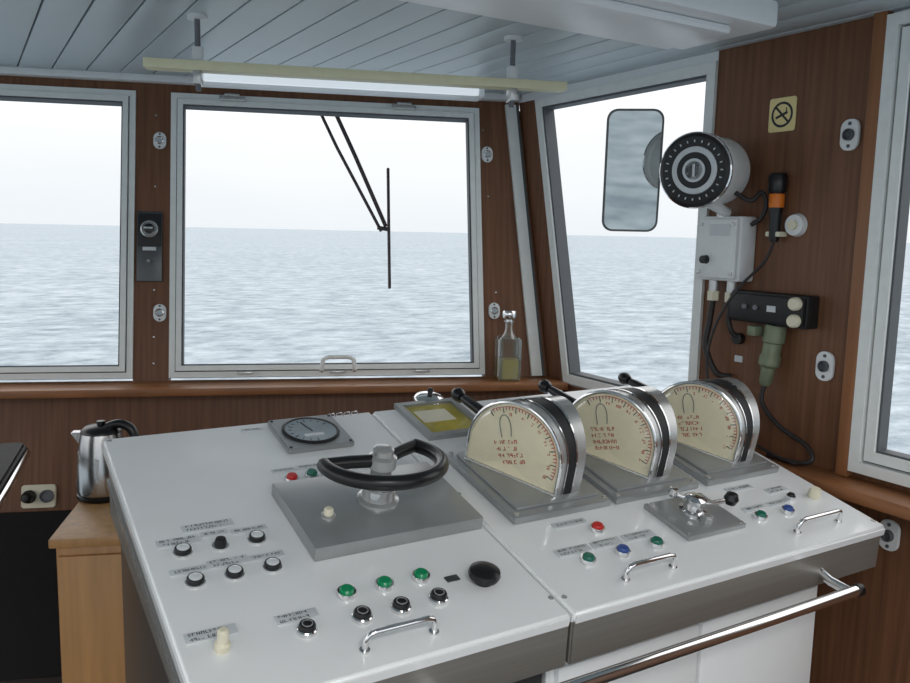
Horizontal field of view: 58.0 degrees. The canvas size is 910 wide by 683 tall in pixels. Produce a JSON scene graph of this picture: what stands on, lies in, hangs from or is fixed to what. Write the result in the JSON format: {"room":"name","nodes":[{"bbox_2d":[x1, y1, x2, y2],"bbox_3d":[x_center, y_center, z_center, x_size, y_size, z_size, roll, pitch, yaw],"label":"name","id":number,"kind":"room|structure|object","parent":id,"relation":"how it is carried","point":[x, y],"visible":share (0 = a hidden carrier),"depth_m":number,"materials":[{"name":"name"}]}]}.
{"room":"control cabin","nodes":[
{"label":"control cabin","id":0,"kind":"room"},
{"bbox_2d":[0,676,61,682],"bbox_3d":[-0.606,1.526,1.125,4.360,0.050,4.550,-3,9,-31],"label":"floor","id":1,"kind":"structure","parent":0,"point":[58,679],"depth_m":2.98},
{"bbox_2d":[0,442,30,507],"bbox_3d":[-1.550,0.711,2.121,0.748,1.260,0.879,-1,8,-20],"label":"chair","id":2,"kind":"object","parent":1,"relation":"on","point":[13,456],"visible":1,"depth_m":2.37,"materials":[{"name":"black leather"}]},
{"bbox_2d":[48,501,125,682],"bbox_3d":[-0.812,0.893,2.426,0.564,0.850,0.495,0,8,-11],"label":"base cabinet","id":3,"kind":"object","parent":1,"relation":"on","point":[87,544],"visible":0.26,"depth_m":2.14,"materials":[{"name":"brown wood"}]},
{"bbox_2d":[71,419,139,503],"bbox_3d":[-1.030,0.343,2.409,0.169,0.236,0.146,7,10,37],"label":"electric kettle","id":4,"kind":"object","parent":3,"relation":"on","point":[92,472],"visible":0.66,"depth_m":2.36,"materials":[{"name":"silver metal"}]},
{"bbox_2d":[101,385,885,682],"bbox_3d":[0.135,0.817,1.996,1.677,1.156,0.976,-3,9,-31],"label":"control console","id":5,"kind":"object","parent":1,"relation":"on","point":[219,586],"visible":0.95,"depth_m":1.65,"materials":[{"name":"white paint"}]},
{"bbox_2d":[214,627,230,654],"bbox_3d":[-0.369,0.474,1.304,0.026,0.040,0.026,-3,22,-31],"label":"switch","id":6,"kind":"object","parent":5,"relation":"attached to","point":[222,645],"depth_m":1.30,"materials":[{"name":"plastic"}]},
{"bbox_2d":[268,414,353,453],"bbox_3d":[-0.362,0.229,2.057,0.172,0.053,0.163,-3,9,-31],"label":"gauge","id":7,"kind":"object","parent":5,"relation":"on","point":[320,432],"visible":1,"depth_m":2.03,"materials":[{"name":"metal"}]},
{"bbox_2d":[329,410,358,416],"bbox_3d":[-0.298,0.194,2.192,0.088,0.014,0.006,-3,9,-31],"label":"wire holder","id":8,"kind":"object","parent":5,"relation":"on","point":[356,410],"visible":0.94,"depth_m":2.19,"materials":[{"name":"silver metal"}]},
{"bbox_2d":[272,439,482,561],"bbox_3d":[-0.157,0.307,1.737,0.380,0.184,0.294,-3,9,-31],"label":"steering wheel","id":9,"kind":"object","parent":5,"relation":"on","point":[340,512],"visible":1,"depth_m":1.70,"materials":[{"name":"metal"}]},
{"bbox_2d":[394,398,474,440],"bbox_3d":[-0.037,0.210,2.255,0.190,0.061,0.208,-3,9,-31],"label":"display","id":10,"kind":"object","parent":5,"relation":"on","point":[448,419],"visible":0.88,"depth_m":2.25,"materials":[{"name":"metal"}]},
{"bbox_2d":[414,387,442,404],"bbox_3d":[-0.074,0.157,2.374,0.090,0.048,0.089,-2,8,-25],"label":"bell","id":11,"kind":"object","parent":10,"relation":"on","point":[429,395],"visible":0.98,"depth_m":2.36,"materials":[{"name":"silver metal"}]},
{"bbox_2d":[445,387,610,524],"bbox_3d":[0.125,0.241,2.049,0.276,0.248,0.492,-3,9,-31],"label":"engine telegraph","id":12,"kind":"object","parent":5,"relation":"on","point":[527,458],"visible":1,"depth_m":1.90,"materials":[{"name":"metal"}]},
{"bbox_2d":[538,379,698,504],"bbox_3d":[0.377,0.227,2.199,0.276,0.248,0.492,-3,9,-31],"label":"engine telegraph","id":13,"kind":"object","parent":5,"relation":"on","point":[631,433],"visible":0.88,"depth_m":2.05,"materials":[{"name":"metal"}]},
{"bbox_2d":[643,486,745,541],"bbox_3d":[0.575,0.387,1.934,0.212,0.091,0.148,-3,9,-31],"label":"lever","id":14,"kind":"object","parent":5,"relation":"on","point":[692,515],"visible":1,"depth_m":1.91,"materials":[{"name":"metal"}]},
{"bbox_2d":[618,372,778,485],"bbox_3d":[0.641,0.211,2.357,0.276,0.248,0.492,-3,9,-31],"label":"engine telegraph","id":15,"kind":"object","parent":5,"relation":"on","point":[718,420],"visible":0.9,"depth_m":2.20,"materials":[{"name":"metal"}]},
{"bbox_2d":[807,486,820,499],"bbox_3d":[0.931,0.390,2.122,0.032,0.028,0.032,-3,22,-31],"label":"switch","id":16,"kind":"object","parent":5,"relation":"attached to","point":[814,492],"depth_m":2.11,"materials":[{"name":"plastic"}]},
{"bbox_2d":[0,75,547,680],"bbox_3d":[-1.254,0.057,3.174,3.337,2.311,0.567,0,8,-11],"label":"wall","id":17,"kind":"structure","parent":0,"point":[30,647],"depth_m":3.19,"materials":[{"name":"brown laminate"}]},
{"bbox_2d":[20,484,56,507],"bbox_3d":[-1.543,0.578,3.027,0.120,0.084,0.075,0,8,-11],"label":"power socket","id":18,"kind":"object","parent":17,"relation":"attached to","point":[43,495],"visible":1,"depth_m":3.04,"materials":[{"name":"beige plastic"}]},
{"bbox_2d":[0,84,135,379],"bbox_3d":[-1.806,-0.419,3.105,1.130,1.119,0.308,0,8,-11],"label":"window","id":19,"kind":"structure","parent":17,"relation":"in","point":[132,115],"depth_m":3.16,"materials":[{"name":"paint"}]},
{"bbox_2d":[0,95,122,366],"bbox_3d":[-1.805,-0.420,3.097,1.038,1.025,0.265,0,8,-11],"label":"seal","id":20,"kind":"object","parent":19,"relation":"attached to","point":[2,98],"visible":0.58,"depth_m":3.17,"materials":[{"name":"black rubber"}]},
{"bbox_2d":[0,96,129,373],"bbox_3d":[-1.807,-0.419,3.110,1.086,1.075,0.289,0,8,-11],"label":"gasket","id":21,"kind":"object","parent":19,"relation":"attached to","point":[129,96],"visible":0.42,"depth_m":3.16,"materials":[{"name":"black rubber"}]},
{"bbox_2d":[136,211,162,281],"bbox_3d":[-1.189,-0.370,3.192,0.095,0.271,0.079,0,8,-11],"label":"control box","id":22,"kind":"object","parent":17,"relation":"attached to","point":[149,223],"visible":1,"depth_m":3.19,"materials":[{"name":"metal"}]},
{"bbox_2d":[153,304,165,321],"bbox_3d":[-1.146,-0.111,3.182,0.048,0.067,0.026,0,8,-12],"label":"oval latch","id":23,"kind":"object","parent":17,"relation":"attached to","point":[159,311],"visible":1,"depth_m":3.18,"materials":[{"name":"silver metal"}]},
{"bbox_2d":[153,132,165,148],"bbox_3d":[-1.165,-0.792,3.235,0.048,0.067,0.026,0,8,-12],"label":"oval latch","id":24,"kind":"object","parent":17,"relation":"attached to","point":[159,139],"visible":1,"depth_m":3.23,"materials":[{"name":"silver metal"}]},
{"bbox_2d":[0,65,519,102],"bbox_3d":[-1.317,-1.040,3.218,3.240,0.038,0.035,0,8,-11],"label":"crown molding","id":25,"kind":"structure","parent":17,"relation":"attached to","point":[5,71],"depth_m":3.20,"materials":[{"name":"white wood"}]},
{"bbox_2d":[0,376,567,398],"bbox_3d":[-1.216,0.178,3.089,3.380,0.030,0.180,0,8,-11],"label":"windowsill","id":26,"kind":"object","parent":17,"relation":"attached to","point":[72,389],"visible":0.82,"depth_m":3.13,"materials":[{"name":"brown wood"}]},
{"bbox_2d":[494,310,521,380],"bbox_3d":[0.218,0.014,3.338,0.096,0.288,0.084,0,8,-11],"label":"glass decanter","id":27,"kind":"object","parent":26,"relation":"on","point":[506,369],"visible":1,"depth_m":3.32,"materials":[{"name":"clear glass"}]},
{"bbox_2d":[169,92,484,377],"bbox_3d":[-0.502,-0.421,3.334,1.252,1.119,0.352,0,8,-11],"label":"window","id":28,"kind":"structure","parent":17,"relation":"in","point":[174,96],"depth_m":3.31,"materials":[{"name":"paint"}]},
{"bbox_2d":[224,93,239,96],"bbox_3d":[-0.887,-0.982,3.265,0.060,0.012,0.012,0,-5,-11],"label":"pin","id":29,"kind":"object","parent":28,"relation":"attached to","point":[225,94],"depth_m":3.26,"materials":[{"name":"silver metal"}]},
{"bbox_2d":[237,371,252,373],"bbox_3d":[-0.821,0.122,3.206,0.060,0.013,0.013,0,8,-11],"label":"drain slot","id":30,"kind":"object","parent":28,"relation":"attached to","point":[238,372],"visible":1,"depth_m":3.20,"materials":[{"name":"silver metal"}]},
{"bbox_2d":[175,99,478,371],"bbox_3d":[-0.507,-0.424,3.360,1.208,1.075,0.289,0,8,-11],"label":"gasket","id":31,"kind":"object","parent":28,"relation":"attached to","point":[177,99],"visible":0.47,"depth_m":3.24,"materials":[{"name":"black rubber"}]},
{"bbox_2d":[181,104,473,365],"bbox_3d":[-0.505,-0.425,3.348,1.160,1.025,0.265,0,8,-11],"label":"seal","id":32,"kind":"object","parent":28,"relation":"attached to","point":[185,106],"visible":0.91,"depth_m":3.36,"materials":[{"name":"black rubber"}]},
{"bbox_2d":[330,370,345,372],"bbox_3d":[-0.467,0.120,3.274,0.060,0.013,0.013,0,8,-11],"label":"drain slot","id":33,"kind":"object","parent":28,"relation":"attached to","point":[331,371],"visible":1,"depth_m":3.27,"materials":[{"name":"silver metal"}]},
{"bbox_2d":[397,102,411,105],"bbox_3d":[-0.210,-0.985,3.396,0.060,0.012,0.012,0,-5,-11],"label":"pin","id":34,"kind":"object","parent":28,"relation":"attached to","point":[398,103],"depth_m":3.39,"materials":[{"name":"silver metal"}]},
{"bbox_2d":[415,369,429,371],"bbox_3d":[-0.133,0.119,3.338,0.060,0.013,0.013,0,8,-11],"label":"drain slot","id":35,"kind":"object","parent":28,"relation":"attached to","point":[416,370],"visible":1,"depth_m":3.33,"materials":[{"name":"silver metal"}]},
{"bbox_2d":[320,116,390,288],"bbox_3d":[-0.443,-0.643,3.512,0.402,0.814,0.128,3,8,14],"label":"windshield wiper","id":36,"kind":"object","parent":17,"relation":"in","point":[386,226],"depth_m":3.49,"materials":[{"name":"metal"}]},
{"bbox_2d":[482,147,492,162],"bbox_3d":[0.137,-0.795,3.485,0.048,0.067,0.026,0,8,-12],"label":"oval latch","id":37,"kind":"object","parent":17,"relation":"attached to","point":[487,153],"visible":1,"depth_m":3.48,"materials":[{"name":"silver metal"}]},
{"bbox_2d":[488,303,499,318],"bbox_3d":[0.165,-0.128,3.435,0.048,0.067,0.026,0,8,-12],"label":"oval latch","id":38,"kind":"object","parent":17,"relation":"attached to","point":[494,309],"visible":1,"depth_m":3.43,"materials":[{"name":"silver metal"}]},
{"bbox_2d":[0,0,909,94],"bbox_3d":[-0.659,-0.771,0.990,4.360,0.064,4.950,-3,9,-31],"label":"ceiling","id":39,"kind":"structure","parent":0,"point":[114,36],"depth_m":2.53,"materials":[{"name":"white wood"}]},
{"bbox_2d":[203,73,484,101],"bbox_3d":[-0.422,-0.986,3.123,1.080,0.065,0.160,0,8,-11],"label":"lamp","id":40,"kind":"object","parent":39,"relation":"attached to","point":[209,80],"visible":0.42,"depth_m":3.08,"materials":[{"name":"white plastic"}]},
{"bbox_2d":[143,13,566,107],"bbox_3d":[-0.265,-0.818,2.403,1.225,0.210,0.065,0,8,-11],"label":"rail","id":41,"kind":"object","parent":39,"relation":"hanging from","point":[197,65],"visible":1,"depth_m":2.38,"materials":[{"name":"grey metal"}]},
{"bbox_2d":[399,0,777,49],"bbox_3d":[0.199,-0.792,1.865,1.230,0.093,0.320,-3,9,-31],"label":"ceiling panel","id":42,"kind":"object","parent":39,"relation":"attached to","point":[664,24],"depth_m":1.93,"materials":[{"name":"white paint"}]},
{"bbox_2d":[519,16,909,682],"bbox_3d":[1.343,0.295,1.929,0.050,2.260,4.220,-3,9,-31],"label":"wall","id":43,"kind":"structure","parent":0,"point":[866,638],"depth_m":2.37,"materials":[{"name":"brown laminate"}]},
{"bbox_2d":[505,104,544,375],"bbox_3d":[0.290,-0.435,3.482,0.048,1.138,0.294,-3,9,-30],"label":"post","id":44,"kind":"object","parent":43,"relation":"attached to","point":[511,114],"visible":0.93,"depth_m":3.47,"materials":[{"name":"metal"}]},
{"bbox_2d":[534,61,718,388],"bbox_3d":[0.594,-0.381,3.106,0.062,1.155,0.967,-3,9,-31],"label":"window","id":45,"kind":"structure","parent":43,"relation":"in","point":[710,69],"depth_m":2.98,"materials":[{"name":"paint"}]},
{"bbox_2d":[542,75,705,391],"bbox_3d":[0.600,-0.381,3.105,0.054,1.083,0.886,-3,9,-31],"label":"seal","id":46,"kind":"object","parent":45,"relation":"attached to","point":[548,111],"visible":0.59,"depth_m":3.36,"materials":[{"name":"black rubber"}]},
{"bbox_2d":[602,109,663,231],"bbox_3d":[0.674,-0.568,2.731,0.356,0.402,0.092,4,8,18],"label":"mirror","id":47,"kind":"object","parent":43,"relation":"attached to","point":[634,137],"visible":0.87,"depth_m":2.75,"materials":[{"name":"silver glass"}]},
{"bbox_2d":[659,132,768,226],"bbox_3d":[0.776,-0.485,2.473,0.302,0.269,0.262,-3,9,-31],"label":"loudspeaker","id":48,"kind":"object","parent":43,"relation":"attached to","point":[697,169],"visible":1,"depth_m":2.39,"materials":[{"name":"silver metal"}]},
{"bbox_2d":[697,208,756,377],"bbox_3d":[0.836,-0.147,2.585,0.104,0.540,0.165,-3,9,-31],"label":"junction box","id":49,"kind":"object","parent":43,"relation":"attached to","point":[726,249],"visible":0.88,"depth_m":2.54,"materials":[{"name":"grey plastic"}]},
{"bbox_2d":[699,255,708,263],"bbox_3d":[0.782,-0.259,2.580,0.020,0.028,0.028,-3,9,-31],"label":"switch","id":50,"kind":"object","parent":49,"relation":"attached to","point":[703,259],"depth_m":2.57,"materials":[{"name":"black plastic"}]},
{"bbox_2d":[732,333,744,343],"bbox_3d":[0.892,-0.009,2.583,0.022,0.036,0.036,-3,9,-31],"label":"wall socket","id":51,"kind":"object","parent":49,"relation":"attached to","point":[737,338],"depth_m":2.57,"materials":[{"name":"black plastic"}]},
{"bbox_2d":[705,172,807,466],"bbox_3d":[0.922,-0.078,2.450,0.105,0.840,0.319,-5,10,-41],"label":"microphone","id":52,"kind":"object","parent":43,"relation":"attached to","point":[796,225],"visible":0.88,"depth_m":2.40,"materials":[{"name":"black plastic"}]},
{"bbox_2d":[729,290,819,329],"bbox_3d":[0.934,-0.097,2.437,0.090,0.095,0.270,-3,9,-31],"label":"box","id":53,"kind":"object","parent":43,"relation":"attached to","point":[798,311],"visible":0.99,"depth_m":2.39,"materials":[{"name":"black plastic"}]},
{"bbox_2d":[747,324,814,465],"bbox_3d":[0.967,0.153,2.410,0.082,0.398,0.232,-3,9,-31],"label":"connector","id":54,"kind":"object","parent":53,"relation":"attached to","point":[774,337],"visible":0.96,"depth_m":2.43,"materials":[{"name":"plastic"}]},
{"bbox_2d":[768,96,796,132],"bbox_3d":[0.964,-0.668,2.416,0.004,0.098,0.092,-3,9,-31],"label":"no smoking sign","id":55,"kind":"object","parent":43,"relation":"attached to","point":[782,112],"visible":1,"depth_m":2.41,"materials":[{"name":"yellow"}]},
{"bbox_2d":[815,351,834,380],"bbox_3d":[1.048,0.070,2.330,0.022,0.084,0.056,-3,9,-31],"label":"oval latch","id":56,"kind":"object","parent":43,"relation":"attached to","point":[825,361],"visible":1,"depth_m":2.33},
{"bbox_2d":[754,449,909,520],"bbox_3d":[1.373,0.472,1.726,0.124,0.035,3.800,-3,9,-31],"label":"windowsill","id":57,"kind":"object","parent":43,"relation":"attached to","point":[885,499],"depth_m":2.17,"materials":[{"name":"brown wood"}]},
{"bbox_2d":[840,119,860,150],"bbox_3d":[1.071,-0.562,2.229,0.022,0.084,0.056,-3,9,-31],"label":"oval latch","id":58,"kind":"object","parent":43,"relation":"attached to","point":[850,133],"visible":1,"depth_m":2.23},
{"bbox_2d":[835,10,909,487],"bbox_3d":[1.370,-0.182,1.809,0.080,1.238,1.008,-3,9,-31],"label":"window","id":59,"kind":"structure","parent":43,"relation":"in","point":[895,21],"depth_m":2.17,"materials":[{"name":"paint"}]},
{"bbox_2d":[864,25,909,472],"bbox_3d":[1.390,-0.183,1.799,0.055,1.145,0.910,-3,9,-31],"label":"gasket","id":60,"kind":"object","parent":59,"relation":"attached to","point":[906,25],"visible":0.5,"depth_m":2.18,"materials":[{"name":"black rubber"}]},
{"bbox_2d":[876,87,909,460],"bbox_3d":[1.380,-0.183,1.792,0.040,1.077,0.842,-3,9,-31],"label":"seal","id":61,"kind":"object","parent":59,"relation":"attached to","point":[904,197],"visible":1,"depth_m":2.16,"materials":[{"name":"black rubber"}]},
{"bbox_2d":[879,519,900,550],"bbox_3d":[1.157,0.518,2.191,0.022,0.084,0.056,-3,9,-31],"label":"oval latch","id":62,"kind":"object","parent":43,"relation":"attached to","point":[890,541],"visible":0.91,"depth_m":2.18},
{"label":"outside","id":63,"kind":"structure","parent":0,"visible":0},
{"bbox_2d":[0,223,909,454],"bbox_3d":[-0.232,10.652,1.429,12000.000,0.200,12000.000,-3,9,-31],"label":"sea","id":64,"kind":"structure","parent":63,"point":[253,296],"depth_m":122.76,"materials":[{"name":"liquid"}]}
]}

